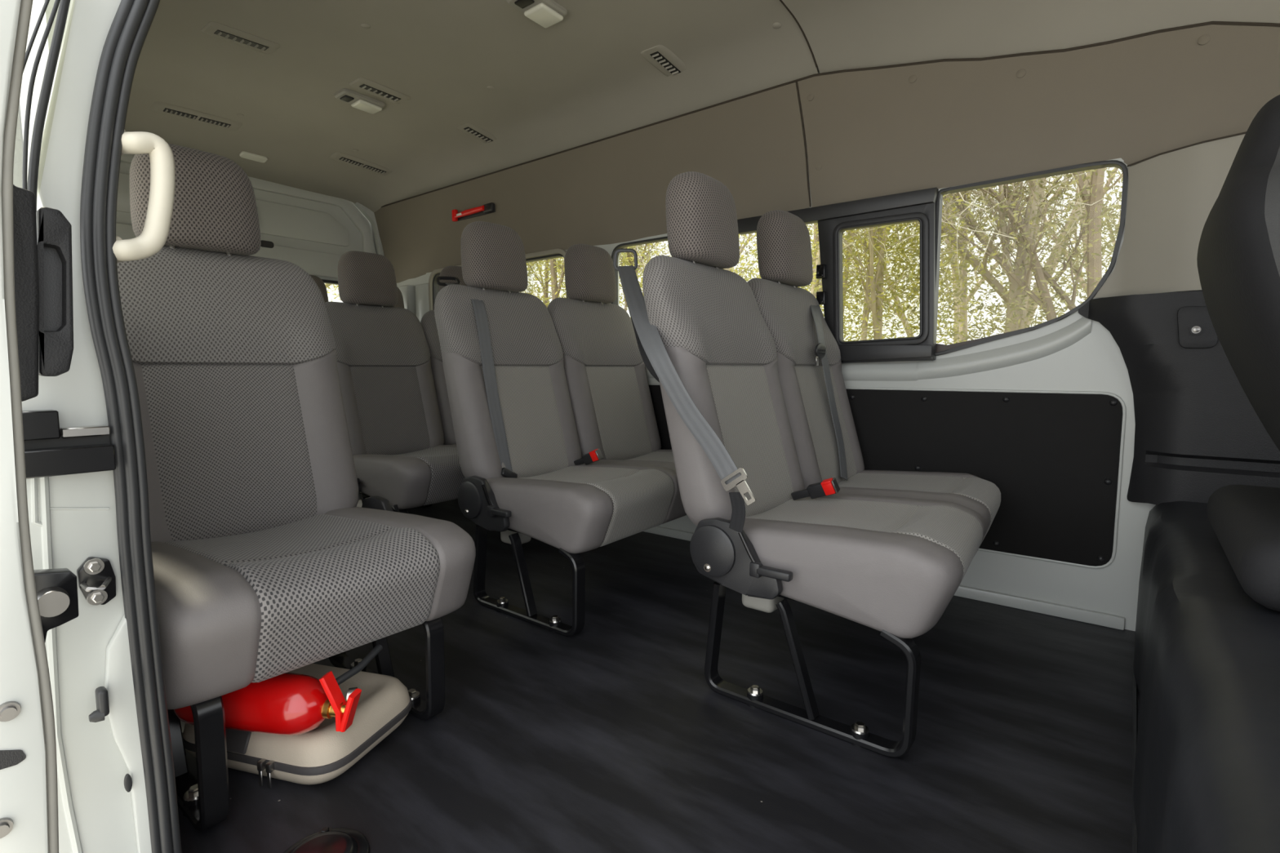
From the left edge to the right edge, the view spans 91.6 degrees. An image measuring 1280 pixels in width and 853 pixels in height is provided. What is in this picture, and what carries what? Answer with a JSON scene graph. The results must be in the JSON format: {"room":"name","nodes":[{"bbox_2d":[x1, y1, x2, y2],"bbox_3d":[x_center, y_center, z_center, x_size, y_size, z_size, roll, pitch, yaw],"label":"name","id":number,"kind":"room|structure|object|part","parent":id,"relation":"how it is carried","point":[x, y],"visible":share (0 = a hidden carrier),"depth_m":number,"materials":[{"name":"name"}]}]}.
{"room":"vehicle interior","nodes":[
{"label":"vehicle interior","id":0,"kind":"room"},
{"bbox_2d":[19,0,151,852],"bbox_3d":[-0.537,-0.260,0.630,6.050,1.960,0.214,4,7,38],"label":"door frame","id":1,"kind":"structure","parent":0,"point":[73,519],"depth_m":0.76,"materials":[{"name":"white paint"}]},
{"bbox_2d":[18,103,23,151],"bbox_3d":[-1.288,-0.407,1.240,1.100,0.500,0.048,4,7,38],"label":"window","id":2,"kind":"structure","parent":1,"relation":"in","point":[19,104],"depth_m":0.88,"materials":[{"name":"black glass"}]},
{"bbox_2d":[0,0,79,852],"bbox_3d":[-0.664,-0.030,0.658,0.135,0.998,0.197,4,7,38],"label":"sliding door","id":3,"kind":"structure","parent":1,"relation":"in","point":[37,313],"depth_m":0.64,"materials":[{"name":"white paint"}]},
{"bbox_3d":[-0.652,-0.148,0.692,0.026,0.183,0.036,4,7,38],"label":"handle","id":4,"kind":"part","parent":3,"relation":"part of","materials":[{"name":"plastic"}]},
{"bbox_2d":[76,556,115,605],"bbox_3d":[-0.662,0.193,0.763,0.043,0.062,0.035,4,7,38],"label":"latch","id":5,"kind":"object","parent":1,"relation":"in","point":[96,578],"depth_m":0.77,"materials":[{"name":"black paint"}]},
{"bbox_2d":[88,686,109,722],"bbox_3d":[-0.668,0.344,0.767,0.021,0.040,0.019,4,7,38],"label":"door stopper","id":6,"kind":"object","parent":1,"relation":"attached to","point":[102,710],"visible":1,"depth_m":0.76,"materials":[{"name":"grey metal"}]},
{"bbox_3d":[-0.668,0.356,0.764,0.016,0.016,0.013,4,7,38],"label":"knob","id":7,"kind":"part","parent":6,"relation":"part of","materials":[{"name":"grey plastic"}]},
{"bbox_2d":[22,0,182,852],"bbox_3d":[-0.655,0.046,0.772,0.046,1.219,0.179,4,7,38],"label":"door weatherstrip","id":8,"kind":"structure","parent":1,"relation":"in","point":[132,21],"depth_m":0.76,"materials":[{"name":"black rubber"}]},
{"bbox_3d":[-0.677,0.018,0.733,0.035,0.075,0.094,4,7,38],"label":"door guide rail","id":9,"kind":"part","parent":8,"relation":"part of","materials":[{"name":"black plastic"}]},
{"bbox_3d":[-0.679,0.040,0.732,0.035,0.031,0.088,4,7,38],"label":"rail","id":10,"kind":"part","parent":8,"relation":"part of","materials":[{"name":"black paint"}]},
{"bbox_2d":[124,773,132,791],"bbox_3d":[-0.658,0.458,0.799,0.005,0.024,0.008,4,7,38],"label":"plug","id":11,"kind":"object","parent":1,"relation":"attached to","point":[127,779],"visible":1,"depth_m":0.80,"materials":[{"name":"black rubber"}]},
{"bbox_2d":[112,128,175,263],"bbox_3d":[-0.643,-0.290,0.788,0.065,0.166,0.084,4,7,38],"label":"handle","id":12,"kind":"object","parent":1,"relation":"attached to","point":[153,236],"visible":0.84,"depth_m":0.78,"materials":[{"name":"beige plastic"}]},
{"bbox_2d":[1132,652,1137,852],"bbox_3d":[0.732,0.633,0.919,0.008,0.011,1.650,4,7,38],"label":"baseboard","id":13,"kind":"structure","parent":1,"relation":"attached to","point":[1135,717],"depth_m":1.19,"materials":[{"name":"black rubber"}]},
{"bbox_2d":[352,202,383,255],"bbox_3d":[-2.249,-0.511,3.212,0.045,1.980,2.100,4,7,38],"label":"wall","id":14,"kind":"structure","parent":0,"point":[368,214],"depth_m":3.88,"materials":[{"name":"white paint"}]},
{"bbox_2d":[13,128,376,284],"bbox_3d":[-2.252,-0.469,3.269,0.074,1.765,1.980,4,7,38],"label":"door","id":15,"kind":"structure","parent":14,"relation":"in","point":[311,231],"depth_m":3.56,"materials":[{"name":"white paint"}]},
{"bbox_3d":[-2.241,-1.130,3.205,0.015,0.180,1.503,4,7,38],"label":"tailgate panel","id":16,"kind":"part","parent":15,"relation":"part of","materials":[{"name":"white paint"}]},
{"bbox_2d":[16,0,1279,212],"bbox_3d":[0.118,-1.059,1.338,5.990,0.451,1.910,4,7,38],"label":"ceiling","id":17,"kind":"structure","parent":0,"point":[584,77],"depth_m":2.22,"materials":[{"name":"beige fabric"}]},
{"bbox_2d":[149,101,242,130],"bbox_3d":[-1.964,-1.375,2.763,0.104,0.030,0.333,4,7,38],"label":"ceiling vent","id":18,"kind":"object","parent":17,"relation":"in","point":[158,107],"visible":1,"depth_m":2.74,"materials":[{"name":"beige plastic"}]},
{"bbox_2d":[163,107,197,119],"bbox_3d":[-2.004,-1.362,2.713,0.034,0.014,0.118,4,7,38],"label":"grille","id":19,"kind":"object","parent":18,"relation":"attached to","point":[171,111],"depth_m":2.71,"materials":[{"name":"beige plastic"}]},
{"bbox_2d":[198,116,231,128],"bbox_3d":[-1.923,-1.374,2.814,0.034,0.014,0.118,4,7,38],"label":"grille","id":20,"kind":"object","parent":18,"relation":"attached to","point":[207,120],"depth_m":2.81,"materials":[{"name":"beige plastic"}]},
{"bbox_2d":[201,21,279,53],"bbox_3d":[-1.357,-1.319,2.120,0.104,0.024,0.215,4,7,38],"label":"ceiling vent","id":21,"kind":"object","parent":17,"relation":"in","point":[215,29],"visible":1,"depth_m":2.10,"materials":[{"name":"beige plastic"}]},
{"bbox_2d":[213,30,268,50],"bbox_3d":[-1.357,-1.317,2.121,0.034,0.008,0.156,4,7,38],"label":"grille","id":22,"kind":"object","parent":21,"relation":"attached to","point":[225,34],"depth_m":2.12,"materials":[{"name":"beige plastic"}]},
{"bbox_2d":[239,151,267,162],"bbox_3d":[-1.961,-1.368,3.156,0.051,0.027,0.120,4,7,38],"label":"ceiling light","id":23,"kind":"object","parent":17,"relation":"attached to","point":[243,154],"depth_m":3.15,"materials":[{"name":"white plastic"}]},
{"bbox_2d":[334,88,385,114],"bbox_3d":[-1.172,-1.358,2.605,0.100,0.038,0.180,4,7,38],"label":"recessed light","id":24,"kind":"object","parent":17,"relation":"in","point":[357,100],"visible":1,"depth_m":2.58,"materials":[{"name":"beige plastic"}]},
{"bbox_2d":[340,94,354,102],"bbox_3d":[-1.207,-1.350,2.562,0.050,0.009,0.036,4,7,38],"label":"switch","id":25,"kind":"object","parent":24,"relation":"attached to","point":[345,98],"depth_m":2.55,"materials":[{"name":"black plastic"}]},
{"bbox_2d":[328,151,391,176],"bbox_3d":[-1.492,-1.413,3.355,0.104,0.042,0.331,4,7,38],"label":"ceiling vent","id":26,"kind":"object","parent":17,"relation":"in","point":[343,157],"visible":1,"depth_m":3.33,"materials":[{"name":"beige plastic"}]},
{"bbox_2d":[339,156,364,166],"bbox_3d":[-1.532,-1.407,3.304,0.034,0.014,0.117,4,7,38],"label":"grille","id":27,"kind":"object","parent":26,"relation":"attached to","point":[348,160],"depth_m":3.30,"materials":[{"name":"beige plastic"}]},
{"bbox_2d":[363,164,386,173],"bbox_3d":[-1.452,-1.406,3.405,0.034,0.018,0.117,4,7,38],"label":"grille","id":28,"kind":"object","parent":26,"relation":"attached to","point":[372,168],"depth_m":3.40,"materials":[{"name":"beige plastic"}]},
{"bbox_2d":[349,77,410,104],"bbox_3d":[-1.054,-1.359,2.527,0.104,0.023,0.221,4,7,38],"label":"ceiling vent","id":29,"kind":"object","parent":17,"relation":"in","point":[365,85],"visible":1,"depth_m":2.51,"materials":[{"name":"beige plastic"}]},
{"bbox_2d":[359,84,400,101],"bbox_3d":[-1.054,-1.356,2.527,0.034,0.007,0.161,4,7,38],"label":"grille","id":30,"kind":"object","parent":29,"relation":"attached to","point":[370,88],"depth_m":2.52,"materials":[{"name":"beige plastic"}]},
{"bbox_2d":[457,123,497,143],"bbox_3d":[-0.754,-1.370,2.910,0.104,0.042,0.198,4,7,38],"label":"ceiling vent","id":31,"kind":"object","parent":17,"relation":"in","point":[475,131],"visible":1,"depth_m":2.89,"materials":[{"name":"beige plastic"}]},
{"bbox_2d":[463,126,493,142],"bbox_3d":[-0.755,-1.365,2.910,0.034,0.024,0.142,4,7,38],"label":"grille","id":32,"kind":"object","parent":31,"relation":"attached to","point":[471,131],"depth_m":2.90,"materials":[{"name":"beige plastic"}]},
{"bbox_2d":[506,0,567,28],"bbox_3d":[-0.318,-1.296,1.929,0.110,0.038,0.170,4,7,38],"label":"recessed light","id":33,"kind":"object","parent":17,"relation":"in","point":[546,13],"visible":1,"depth_m":1.92,"materials":[{"name":"beige plastic"}]},
{"bbox_2d":[514,0,534,8],"bbox_3d":[-0.351,-1.288,1.888,0.055,0.009,0.034,4,7,38],"label":"switch","id":34,"kind":"object","parent":33,"relation":"attached to","point":[520,4],"depth_m":1.89,"materials":[{"name":"black plastic"}]},
{"bbox_2d":[640,44,687,76],"bbox_3d":[0.093,-1.308,2.232,0.104,0.038,0.197,4,7,38],"label":"ceiling vent","id":35,"kind":"object","parent":17,"relation":"in","point":[663,59],"visible":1,"depth_m":2.21,"materials":[{"name":"beige plastic"}]},
{"bbox_2d":[649,51,680,75],"bbox_3d":[0.092,-1.303,2.231,0.034,0.021,0.142,4,7,38],"label":"grille","id":36,"kind":"object","parent":35,"relation":"attached to","point":[660,59],"depth_m":2.23,"materials":[{"name":"beige plastic"}]},
{"bbox_2d":[177,493,1139,852],"bbox_3d":[-0.742,0.544,2.177,3.910,0.050,2.000,4,7,38],"label":"floor","id":37,"kind":"structure","parent":0,"point":[611,735],"depth_m":1.22,"materials":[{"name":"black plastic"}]},
{"bbox_2d":[116,143,475,831],"bbox_3d":[-0.755,-0.002,1.272,0.740,1.206,0.584,4,7,38],"label":"seat","id":38,"kind":"object","parent":37,"relation":"on","point":[267,564],"visible":0.78,"depth_m":1.29,"materials":[{"name":"grey fabric"}]},
{"bbox_3d":[-1.027,-0.374,1.367,0.019,0.071,0.012,4,7,38],"label":"headrest post","id":39,"kind":"part","parent":38,"relation":"part of","materials":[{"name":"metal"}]},
{"bbox_3d":[-0.823,0.495,1.085,0.444,0.250,0.038,4,7,38],"label":"leg frame","id":40,"kind":"part","parent":38,"relation":"part of","materials":[{"name":"black paint"}]},
{"bbox_3d":[-0.969,-0.272,1.401,0.157,0.264,0.524,4,7,38],"label":"backrest","id":41,"kind":"part","parent":38,"relation":"part of","materials":[{"name":"fabric"}]},
{"bbox_3d":[-0.886,0.051,1.366,0.107,0.373,0.292,4,7,38],"label":"backrest panel","id":42,"kind":"part","parent":38,"relation":"part of","materials":[{"name":"fabric"}]},
{"bbox_2d":[164,514,439,682],"bbox_3d":[-0.677,0.296,1.223,0.522,0.191,0.310,4,7,38],"label":"seat cushion","id":43,"kind":"object","parent":38,"relation":"on","point":[318,587],"depth_m":1.10,"materials":[{"name":"fabric"}]},
{"bbox_3d":[-0.581,0.467,1.389,0.444,0.250,0.038,4,7,38],"label":"leg frame","id":44,"kind":"part","parent":38,"relation":"part of","materials":[{"name":"black paint"}]},
{"bbox_2d":[182,663,412,788],"bbox_3d":[-0.651,0.561,1.193,0.358,0.096,0.271,2,6,16],"label":"case","id":45,"kind":"object","parent":37,"relation":"on","point":[319,755],"visible":0.63,"depth_m":1.08,"materials":[{"name":"fabric"}]},
{"bbox_2d":[173,644,382,735],"bbox_3d":[-0.626,0.466,1.078,0.315,0.105,0.152,-1,5,-11],"label":"fire extinguisher","id":46,"kind":"object","parent":45,"relation":"on","point":[286,704],"visible":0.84,"depth_m":1.03,"materials":[{"name":"red paint"}]},
{"bbox_3d":[-0.517,0.462,1.050,0.035,0.091,0.028,1,5,6],"label":"carry handle","id":47,"kind":"part","parent":46,"relation":"part of","materials":[{"name":"red plastic"}]},
{"bbox_3d":[-0.488,0.478,1.048,0.029,0.064,0.028,1,5,6],"label":"squeeze lever","id":48,"kind":"part","parent":46,"relation":"part of","materials":[{"name":"red plastic"}]},
{"bbox_2d":[283,826,369,852],"bbox_3d":[-0.466,0.628,0.907,0.132,0.021,0.132,4,7,38],"label":"boss","id":49,"kind":"object","parent":37,"relation":"on","point":[327,840],"visible":1,"depth_m":0.93,"materials":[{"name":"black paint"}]},
{"bbox_2d":[310,275,432,507],"bbox_3d":[-1.654,-0.156,2.918,0.740,1.206,1.744,4,7,38],"label":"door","id":50,"kind":"structure","parent":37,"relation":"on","point":[318,281],"depth_m":3.27,"materials":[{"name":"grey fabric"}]},
{"bbox_3d":[-1.249,0.286,3.325,0.444,0.250,0.038,4,7,38],"label":"leg frame","id":51,"kind":"part","parent":50,"relation":"part of","materials":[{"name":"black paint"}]},
{"bbox_2d":[324,250,466,513],"bbox_3d":[-0.779,-0.133,2.674,0.736,1.206,1.029,4,7,38],"label":"seat","id":52,"kind":"object","parent":37,"relation":"on","point":[390,366],"visible":0.38,"depth_m":2.57,"materials":[{"name":"grey fabric"}]},
{"bbox_3d":[-1.123,-0.387,2.636,0.158,0.264,0.476,4,7,38],"label":"backrest","id":53,"kind":"part","parent":52,"relation":"part of","materials":[{"name":"fabric"}]},
{"bbox_3d":[-1.039,-0.064,2.600,0.110,0.373,0.292,4,7,38],"label":"backrest panel","id":54,"kind":"part","parent":52,"relation":"part of","materials":[{"name":"fabric"}]},
{"bbox_3d":[-0.989,0.381,2.304,0.444,0.250,0.038,4,7,38],"label":"leg frame","id":55,"kind":"part","parent":52,"relation":"part of","materials":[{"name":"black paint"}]},
{"bbox_2d":[393,447,465,505],"bbox_3d":[-0.833,0.174,2.458,0.517,0.179,0.310,4,7,38],"label":"seat cushion","id":56,"kind":"object","parent":52,"relation":"on","point":[446,476],"depth_m":2.26,"materials":[{"name":"fabric"}]},
{"bbox_3d":[-0.825,-0.422,3.011,0.158,0.264,0.476,4,7,38],"label":"backrest","id":57,"kind":"part","parent":52,"relation":"part of","materials":[{"name":"fabric"}]},
{"bbox_2d":[434,221,686,636],"bbox_3d":[-0.120,-0.084,2.155,0.736,1.206,1.030,4,7,38],"label":"seat","id":58,"kind":"object","parent":37,"relation":"on","point":[588,459],"visible":0.82,"depth_m":2.04,"materials":[{"name":"grey fabric"}]},
{"bbox_2d":[436,275,517,478],"bbox_3d":[-0.556,-0.164,2.103,0.079,0.731,0.516,-4,7,-38],"label":"belt","id":59,"kind":"object","parent":58,"relation":"attached to","point":[483,331],"visible":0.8,"depth_m":1.98,"materials":[{"name":"grey fabric"}]},
{"bbox_3d":[-0.409,0.172,1.951,0.031,0.090,0.075,4,7,38],"label":"latch plate","id":60,"kind":"part","parent":59,"relation":"part of","materials":[{"name":"black plastic"}]},
{"bbox_3d":[-0.464,-0.339,2.117,0.158,0.264,0.476,4,7,38],"label":"backrest","id":61,"kind":"part","parent":58,"relation":"part of","materials":[{"name":"fabric"}]},
{"bbox_3d":[-0.398,0.242,1.758,0.088,0.030,0.020,4,7,38],"label":"recliner lever","id":62,"kind":"part","parent":58,"relation":"part of","materials":[{"name":"black plastic"}]},
{"bbox_3d":[-0.380,-0.015,2.081,0.110,0.373,0.292,4,7,38],"label":"backrest panel","id":63,"kind":"part","parent":58,"relation":"part of","materials":[{"name":"fabric"}]},
{"bbox_3d":[-0.330,0.430,1.785,0.444,0.250,0.038,4,7,38],"label":"leg frame","id":64,"kind":"part","parent":58,"relation":"part of","materials":[{"name":"black paint"}]},
{"bbox_3d":[-0.166,-0.374,2.492,0.158,0.264,0.476,4,7,38],"label":"backrest","id":65,"kind":"part","parent":58,"relation":"part of","materials":[{"name":"fabric"}]},
{"bbox_2d":[517,466,674,546],"bbox_3d":[-0.174,0.223,1.939,0.517,0.179,0.310,4,7,38],"label":"seat cushion","id":66,"kind":"object","parent":58,"relation":"on","point":[642,499],"depth_m":1.84,"materials":[{"name":"fabric"}]},
{"bbox_3d":[-0.082,-0.051,2.455,0.110,0.373,0.292,4,7,38],"label":"backrest panel","id":67,"kind":"part","parent":58,"relation":"part of","materials":[{"name":"fabric"}]},
{"bbox_2d":[626,451,674,462],"bbox_3d":[0.111,0.188,2.324,0.485,0.177,0.310,4,7,38],"label":"seat cushion","id":68,"kind":"object","parent":58,"relation":"on","point":[666,456],"depth_m":2.46,"materials":[{"name":"fabric"}]},
{"bbox_2d":[642,171,1000,758],"bbox_3d":[0.538,-0.036,1.636,0.736,1.206,1.030,4,7,38],"label":"seat","id":69,"kind":"object","parent":37,"relation":"on","point":[887,552],"visible":0.98,"depth_m":1.46,"materials":[{"name":"grey fabric"}]},
{"bbox_2d":[613,248,755,533],"bbox_3d":[0.094,-0.137,1.490,0.219,0.668,0.618,-1,5,-13],"label":"belt","id":70,"kind":"object","parent":69,"relation":"hanging from","point":[654,354],"visible":0.95,"depth_m":1.34,"materials":[{"name":"grey fabric"}]},
{"bbox_3d":[0.198,0.119,1.252,0.079,0.074,0.004,4,7,38],"label":"latch plate","id":71,"kind":"part","parent":70,"relation":"part of","materials":[{"name":"metal"}]},
{"bbox_3d":[0.195,-0.290,1.598,0.158,0.264,0.476,4,7,38],"label":"backrest","id":72,"kind":"part","parent":69,"relation":"part of","materials":[{"name":"fabric"}]},
{"bbox_3d":[0.279,0.033,1.562,0.110,0.373,0.292,4,7,38],"label":"backrest panel","id":73,"kind":"part","parent":69,"relation":"part of","materials":[{"name":"fabric"}]},
{"bbox_3d":[0.261,0.291,1.239,0.088,0.030,0.020,4,7,38],"label":"recliner lever","id":74,"kind":"part","parent":69,"relation":"part of","materials":[{"name":"black plastic"}]},
{"bbox_3d":[0.493,-0.325,1.973,0.158,0.264,0.476,4,7,38],"label":"backrest","id":75,"kind":"part","parent":69,"relation":"part of","materials":[{"name":"fabric"}]},
{"bbox_3d":[0.329,0.478,1.266,0.444,0.250,0.038,4,7,38],"label":"leg frame","id":76,"kind":"part","parent":69,"relation":"part of","materials":[{"name":"black paint"}]},
{"bbox_3d":[0.577,-0.002,1.937,0.110,0.373,0.292,4,7,38],"label":"backrest panel","id":77,"kind":"part","parent":69,"relation":"part of","materials":[{"name":"fabric"}]},
{"bbox_2d":[809,304,848,480],"bbox_3d":[0.571,-0.134,2.029,0.117,0.584,0.316,-1,5,-12],"label":"belt","id":78,"kind":"object","parent":69,"relation":"attached to","point":[820,352],"visible":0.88,"depth_m":1.95,"materials":[{"name":"grey fabric"}]},
{"bbox_3d":[0.543,-0.199,1.908,0.004,0.030,0.020,4,7,38],"label":"latch plate","id":79,"kind":"part","parent":78,"relation":"part of","materials":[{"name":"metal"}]},
{"bbox_2d":[745,497,982,583],"bbox_3d":[0.485,0.271,1.420,0.517,0.179,0.310,4,7,38],"label":"seat cushion","id":80,"kind":"object","parent":69,"relation":"on","point":[959,531],"depth_m":1.41,"materials":[{"name":"fabric"}]},
{"bbox_2d":[837,473,1000,549],"bbox_3d":[0.770,0.236,1.805,0.485,0.177,0.310,4,7,38],"label":"seat cushion","id":81,"kind":"object","parent":69,"relation":"on","point":[984,491],"depth_m":1.81,"materials":[{"name":"fabric"}]},
{"bbox_2d":[1133,501,1279,852],"bbox_3d":[1.370,0.492,0.456,1.563,0.414,1.860,4,7,38],"label":"platform","id":82,"kind":"object","parent":37,"relation":"on","point":[1206,664],"visible":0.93,"depth_m":0.73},
{"bbox_2d":[1196,94,1279,611],"bbox_3d":[1.170,-0.121,0.878,0.583,0.733,0.571,4,7,38],"label":"seat","id":83,"kind":"object","parent":82,"relation":"on","point":[1238,256],"visible":1,"depth_m":0.88,"materials":[{"name":"black fabric"}]},
{"bbox_3d":[1.087,-0.156,0.944,0.368,0.675,0.565,4,7,38],"label":"seat","id":84,"kind":"part","parent":83,"relation":"part of","materials":[{"name":"black fabric"}]},
{"bbox_2d":[1206,484,1279,611],"bbox_3d":[1.191,0.194,0.890,0.530,0.103,0.570,4,7,38],"label":"seat cushion","id":85,"kind":"object","parent":83,"relation":"on","point":[1245,519],"depth_m":0.92,"materials":[{"name":"black fabric"}]},
{"bbox_3d":[1.000,-0.049,0.767,0.363,0.495,0.189,-1,5,-8],"label":"panel","id":86,"kind":"part","parent":83,"relation":"part of","materials":[{"name":"grey fabric"}]},
{"bbox_3d":[0.946,-0.396,0.852,0.264,0.180,0.091,-4,7,-39],"label":"headrest panel","id":87,"kind":"part","parent":83,"relation":"part of","materials":[{"name":"grey fabric"}]},
{"bbox_2d":[373,21,1279,631],"bbox_3d":[0.311,-0.457,2.416,5.150,1.900,0.145,4,7,38],"label":"wall","id":88,"kind":"structure","parent":0,"point":[1108,412],"depth_m":1.80,"materials":[{"name":"white paint"}]},
{"bbox_2d":[452,202,495,222],"bbox_3d":[-0.886,-1.135,3.284,0.335,0.061,0.041,4,7,38],"label":"hammer","id":89,"kind":"object","parent":88,"relation":"attached to","point":[488,208],"visible":1,"depth_m":3.27,"materials":[{"name":"red plastic"}]},
{"bbox_2d":[432,253,564,310],"bbox_3d":[-0.758,-0.601,3.295,1.100,0.502,0.038,4,7,38],"label":"window","id":90,"kind":"structure","parent":88,"relation":"in","point":[435,286],"depth_m":3.12,"materials":[{"name":"black rubber"}]},
{"bbox_3d":[-0.532,-0.800,3.054,2.840,0.945,0.067,4,7,38],"label":"wall trim panel","id":91,"kind":"part","parent":88,"relation":"part of","materials":[{"name":"beige plastic"}]},
{"bbox_2d":[611,186,938,363],"bbox_3d":[0.395,-0.506,2.350,1.353,0.536,0.095,4,7,38],"label":"window","id":92,"kind":"structure","parent":88,"relation":"in","point":[833,220],"depth_m":2.03,"materials":[{"name":"black rubber"}]},
{"bbox_3d":[0.645,-0.490,2.140,0.698,0.528,0.043,4,7,38],"label":"rail","id":93,"kind":"part","parent":92,"relation":"part of","materials":[{"name":"black plastic"}]},
{"bbox_3d":[0.781,-0.468,2.030,0.316,0.421,0.032,4,7,38],"label":"frame","id":94,"kind":"part","parent":92,"relation":"part of","materials":[{"name":"black plastic"}]},
{"bbox_2d":[779,0,817,67],"bbox_3d":[0.047,-1.204,1.399,0.008,0.119,1.776,4,7,38],"label":"trim","id":95,"kind":"structure","parent":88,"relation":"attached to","point":[781,1],"depth_m":2.00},
{"bbox_2d":[643,525,1124,630],"bbox_3d":[-0.121,0.437,2.866,3.720,0.035,0.016,4,7,38],"label":"baseboard","id":96,"kind":"structure","parent":88,"relation":"attached to","point":[1104,620],"depth_m":1.85,"materials":[{"name":"white paint"}]},
{"bbox_2d":[935,160,1128,355],"bbox_3d":[1.114,-0.469,1.819,0.470,0.516,0.038,4,7,38],"label":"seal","id":97,"kind":"structure","parent":88,"relation":"in","point":[941,349],"depth_m":1.80,"materials":[{"name":"black rubber"}]},
{"bbox_3d":[1.425,-0.898,1.490,2.210,0.450,0.065,4,7,38],"label":"wall trim panel","id":98,"kind":"part","parent":88,"relation":"part of","materials":[{"name":"beige plastic"}]},
{"label":"outside","id":99,"kind":"structure","parent":0,"visible":0},
{"bbox_3d":[11.578,-2.497,30.652,100.000,2.200,57.400,4,7,38],"label":"grass","id":100,"kind":"structure","parent":99,"visible":0},
{"bbox_2d":[324,284,339,301],"bbox_3d":[-5.432,-2.705,8.339,5.557,6.490,5.459,4,7,38],"label":"tree","id":101,"kind":"object","parent":100,"relation":"on","point":[326,285],"visible":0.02,"depth_m":8.81,"materials":[{"name":"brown plant"}]},
{"bbox_2d":[337,262,550,294],"bbox_3d":[-2.597,-2.899,9.215,4.178,6.702,4.920,-3,6,-26],"label":"tree","id":102,"kind":"object","parent":100,"relation":"on","point":[531,262],"visible":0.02,"depth_m":9.05,"materials":[{"name":"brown plant"}]},
{"bbox_2d":[521,260,561,300],"bbox_3d":[-3.812,-4.535,14.092,7.118,9.059,5.536,4,7,35],"label":"tree","id":103,"kind":"object","parent":100,"relation":"on","point":[543,260],"visible":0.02,"depth_m":14.76,"materials":[{"name":"green plant"}]},
{"bbox_2d":[520,241,661,318],"bbox_3d":[-1.602,-2.635,7.481,3.490,6.502,4.618,2,6,20],"label":"tree","id":104,"kind":"object","parent":100,"relation":"on","point":[553,269],"visible":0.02,"depth_m":7.62,"materials":[{"name":"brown plant"}]},
{"bbox_2d":[526,235,749,311],"bbox_3d":[-1.503,-2.662,7.091,5.787,6.641,4.585,-3,6,-31],"label":"tree","id":105,"kind":"object","parent":100,"relation":"on","point":[644,251],"visible":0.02,"depth_m":7.43,"materials":[{"name":"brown plant"}]},
{"bbox_2d":[622,229,811,294],"bbox_3d":[0.231,-4.184,11.906,6.676,8.781,5.413,4,7,38],"label":"tree","id":106,"kind":"object","parent":100,"relation":"on","point":[749,237],"visible":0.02,"depth_m":12.17,"materials":[{"name":"green plant"}]},
{"bbox_2d":[619,223,969,339],"bbox_3d":[0.715,-2.650,5.295,5.006,6.946,4.335,-1,6,-14],"label":"tree","id":107,"kind":"object","parent":100,"relation":"on","point":[894,229],"visible":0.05,"depth_m":5.70,"materials":[{"name":"green plant"}]},
{"bbox_2d":[738,223,944,340],"bbox_3d":[3.174,-3.974,10.097,4.127,8.689,3.849,1,5,7],"label":"tree","id":108,"kind":"object","parent":100,"relation":"on","point":[815,227],"visible":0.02,"depth_m":9.92,"materials":[{"name":"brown plant"}]},
{"bbox_2d":[730,183,1052,344],"bbox_3d":[1.993,-2.157,5.332,3.924,5.952,3.672,-3,6,-25],"label":"tree","id":109,"kind":"object","parent":100,"relation":"on","point":[874,302],"visible":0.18,"depth_m":5.15,"materials":[{"name":"green plant"}]},
{"bbox_2d":[809,168,1106,342],"bbox_3d":[4.252,-3.110,5.420,6.159,7.847,3.065,4,7,38],"label":"tree","id":110,"kind":"object","parent":100,"relation":"on","point":[1086,182],"visible":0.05,"depth_m":6.36,"materials":[{"name":"green plant"}]},
{"bbox_2d":[806,172,1115,343],"bbox_3d":[4.735,-4.592,9.530,6.861,10.015,5.689,4,7,38],"label":"tree","id":111,"kind":"object","parent":100,"relation":"on","point":[903,321],"visible":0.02,"depth_m":9.85,"materials":[{"name":"green plant"}]},
{"bbox_2d":[858,168,1123,344],"bbox_3d":[3.680,-3.326,4.922,5.132,8.357,3.842,1,6,14],"label":"tree","id":112,"kind":"object","parent":100,"relation":"on","point":[1013,294],"visible":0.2,"depth_m":5.15,"materials":[{"name":"green plant"}]},
{"bbox_2d":[909,167,1122,341],"bbox_3d":[2.610,-2.266,4.889,4.008,6.252,4.470,4,7,35],"label":"tree","id":113,"kind":"object","parent":100,"relation":"on","point":[1093,204],"visible":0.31,"depth_m":4.69,"materials":[{"name":"brown plant"}]},
{"bbox_2d":[958,167,1123,340],"bbox_3d":[6.265,-3.599,7.519,5.206,8.426,6.288,-2,6,-19],"label":"tree","id":114,"kind":"object","parent":100,"relation":"on","point":[1083,237],"visible":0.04,"depth_m":8.48,"materials":[{"name":"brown plant"}]}
]}

